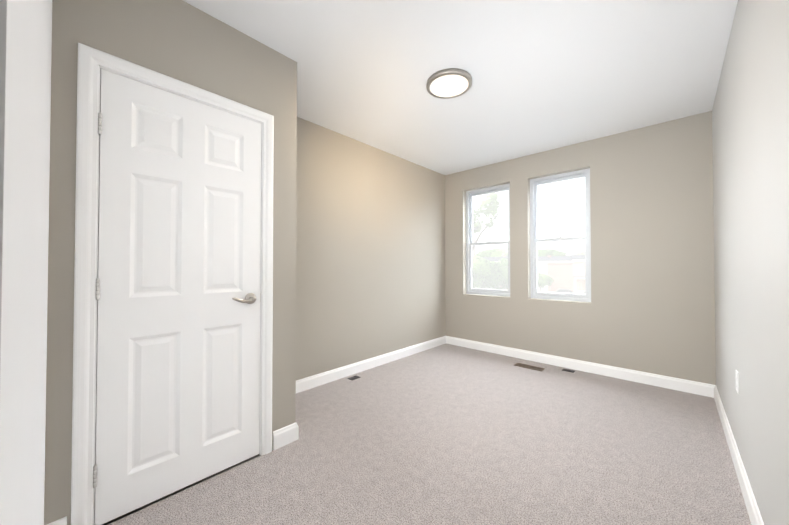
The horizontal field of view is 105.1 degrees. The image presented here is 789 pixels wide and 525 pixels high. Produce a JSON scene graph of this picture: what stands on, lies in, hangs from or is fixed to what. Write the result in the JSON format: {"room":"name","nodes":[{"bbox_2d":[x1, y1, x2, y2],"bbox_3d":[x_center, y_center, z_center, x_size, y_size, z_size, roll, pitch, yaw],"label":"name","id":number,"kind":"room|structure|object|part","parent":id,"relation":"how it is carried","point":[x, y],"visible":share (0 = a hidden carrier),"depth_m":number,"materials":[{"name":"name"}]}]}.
{"room":"empty bedroom","nodes":[
{"label":"empty bedroom","id":0,"kind":"room"},
{"bbox_2d":[0,0,51,524],"bbox_3d":[-0.914,-0.108,0.690,2.780,2.520,0.120,-1,-1,43],"label":"wall","id":1,"kind":"structure","parent":0,"point":[25,262],"depth_m":0.58,"materials":[{"name":"paint"}]},
{"bbox_2d":[0,0,6,371],"bbox_3d":[-0.231,0.113,0.053,0.827,2.060,0.120,-1,-1,43],"label":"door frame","id":2,"kind":"structure","parent":1,"relation":"attached to","point":[3,22],"depth_m":0.38,"materials":[{"name":"white wood"}]},
{"bbox_2d":[44,0,296,524],"bbox_3d":[-1.069,-0.094,1.659,0.115,2.520,1.089,-1,-1,43],"label":"wall","id":3,"kind":"structure","parent":0,"point":[183,41],"depth_m":1.47,"materials":[{"name":"paint"}]},
{"bbox_2d":[47,516,66,524],"bbox_3d":[-0.950,1.099,0.831,1.163,0.111,0.062,-1,-1,43],"label":"baseboard","id":4,"kind":"structure","parent":3,"relation":"attached to","point":[62,521],"depth_m":1.23,"materials":[{"name":"paint"}]},
{"bbox_2d":[93,464,96,487],"bbox_3d":[-1.305,0.924,1.317,0.044,0.095,0.012,-1,-1,43],"label":"closet door hinge","id":5,"kind":"object","parent":3,"relation":"attached to","point":[94,475],"visible":1,"depth_m":1.30,"materials":[{"name":"silver metal"}]},
{"bbox_2d":[96,278,99,299],"bbox_3d":[-1.305,0.116,1.328,0.044,0.095,0.012,-1,-1,43],"label":"closet door hinge","id":6,"kind":"object","parent":3,"relation":"attached to","point":[97,288],"visible":1,"depth_m":1.31,"materials":[{"name":"silver metal"}]},
{"bbox_2d":[98,112,101,135],"bbox_3d":[-1.305,-0.611,1.339,0.044,0.095,0.012,-1,-1,43],"label":"closet door hinge","id":7,"kind":"object","parent":3,"relation":"attached to","point":[99,123],"visible":1,"depth_m":1.32,"materials":[{"name":"silver metal"}]},
{"bbox_2d":[71,43,273,524],"bbox_3d":[-1.093,0.119,1.616,0.133,2.092,0.852,-1,-1,43],"label":"door frame","id":8,"kind":"structure","parent":3,"relation":"attached to","point":[91,60],"depth_m":1.30,"materials":[{"name":"paint"}]},
{"bbox_2d":[94,69,261,524],"bbox_3d":[-1.049,0.149,1.575,0.094,2.008,0.708,-1,-1,43],"label":"closet door","id":9,"kind":"structure","parent":3,"relation":"in","point":[178,333],"depth_m":1.52,"materials":[{"name":"paint"}]},
{"bbox_3d":[-0.865,0.213,1.747,0.059,0.066,0.150,-1,-1,43],"label":"handle","id":10,"kind":"part","parent":9,"relation":"part of","materials":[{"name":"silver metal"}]},
{"bbox_2d":[277,422,298,442],"bbox_3d":[-0.882,1.118,2.222,0.659,0.111,0.014,-1,-1,43],"label":"baseboard","id":11,"kind":"structure","parent":3,"relation":"attached to","point":[291,432],"depth_m":1.97,"materials":[{"name":"paint"}]},
{"bbox_2d":[296,117,445,379],"bbox_3d":[-0.563,-0.072,3.199,0.120,2.520,4.275,-1,-1,43],"label":"wall","id":12,"kind":"structure","parent":0,"point":[370,251],"depth_m":3.33,"materials":[{"name":"paint"}]},
{"bbox_2d":[296,336,444,392],"bbox_3d":[-0.188,1.136,3.488,0.015,0.111,2.816,-1,-1,43],"label":"baseboard","id":13,"kind":"structure","parent":12,"relation":"attached to","point":[316,380],"depth_m":3.30,"materials":[{"name":"paint"}]},
{"bbox_2d":[102,344,750,524],"bbox_3d":[0.493,1.224,2.187,3.020,0.100,4.295,-1,-1,43],"label":"floor","id":14,"kind":"structure","parent":0,"point":[446,434],"depth_m":1.80,"materials":[{"name":"carpet"}]},
{"bbox_2d":[348,375,360,379],"bbox_3d":[-0.413,1.177,3.100,0.072,0.016,0.115,-1,-1,43],"label":"electrical outlet","id":15,"kind":"object","parent":14,"relation":"on","point":[354,377],"visible":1,"depth_m":3.09,"materials":[{"name":"brown metal"}]},
{"bbox_2d":[514,363,544,370],"bbox_3d":[1.531,1.187,3.438,0.305,0.006,0.115,-1,-1,43],"label":"air vent register","id":16,"kind":"object","parent":14,"relation":"on","point":[529,367],"visible":1,"depth_m":3.43,"materials":[{"name":"metal"}]},
{"bbox_2d":[562,369,574,372],"bbox_3d":[1.910,1.180,3.318,0.115,0.016,0.072,-1,-1,43],"label":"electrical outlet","id":17,"kind":"object","parent":14,"relation":"on","point":[569,370],"visible":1,"depth_m":3.31,"materials":[{"name":"brown metal"}]},
{"bbox_2d":[183,0,737,174],"bbox_3d":[0.493,-1.396,2.224,3.020,0.100,4.295,-1,-1,43],"label":"ceiling","id":18,"kind":"structure","parent":0,"point":[546,75],"depth_m":2.07,"materials":[{"name":"paint"}]},
{"bbox_2d":[426,68,471,98],"bbox_3d":[0.408,-1.329,2.264,0.336,0.034,0.336,-1,-1,43],"label":"ceiling light","id":19,"kind":"object","parent":18,"relation":"in","point":[449,83],"visible":1,"depth_m":2.22,"materials":[{"name":"white glass"}]},
{"bbox_2d":[445,111,715,384],"bbox_3d":[1.869,-0.066,3.688,2.780,2.520,0.250,-1,-1,43],"label":"wall","id":20,"kind":"structure","parent":0,"point":[649,307],"depth_m":3.08,"materials":[{"name":"paint"}]},
{"bbox_2d":[466,183,509,296],"bbox_3d":[1.321,-0.293,4.203,0.680,1.490,0.085,-1,-1,43],"label":"window","id":21,"kind":"structure","parent":20,"relation":"in","point":[488,241],"depth_m":4.21,"materials":[{"name":"glass"}]},
{"bbox_2d":[530,168,590,301],"bbox_3d":[1.973,-0.302,3.598,0.660,1.490,0.085,-1,-1,43],"label":"window","id":22,"kind":"structure","parent":20,"relation":"in","point":[560,245],"depth_m":3.59,"materials":[{"name":"glass"}]},
{"bbox_2d":[445,336,708,396],"bbox_3d":[1.782,1.137,3.570,2.730,0.111,0.014,-1,-1,43],"label":"baseboard","id":23,"kind":"structure","parent":20,"relation":"attached to","point":[699,388],"depth_m":3.24,"materials":[{"name":"paint"}]},
{"bbox_2d":[712,0,788,524],"bbox_3d":[1.562,-0.100,1.226,0.120,2.520,4.275,-1,-1,43],"label":"wall","id":24,"kind":"structure","parent":0,"point":[750,128],"depth_m":1.28,"materials":[{"name":"paint"}]},
{"bbox_2d":[709,384,763,524],"bbox_3d":[1.469,1.104,1.208,0.015,0.111,3.905,-1,-1,43],"label":"baseboard","id":25,"kind":"structure","parent":24,"relation":"attached to","point":[754,514],"depth_m":1.63,"materials":[{"name":"paint"}]},
{"bbox_2d":[735,370,738,393],"bbox_3d":[1.919,0.666,1.693,0.008,0.114,0.070,-1,-1,43],"label":"wall outlet","id":26,"kind":"object","parent":24,"relation":"attached to","point":[737,381],"visible":1,"depth_m":1.67,"materials":[{"name":"plastic"}]}
]}

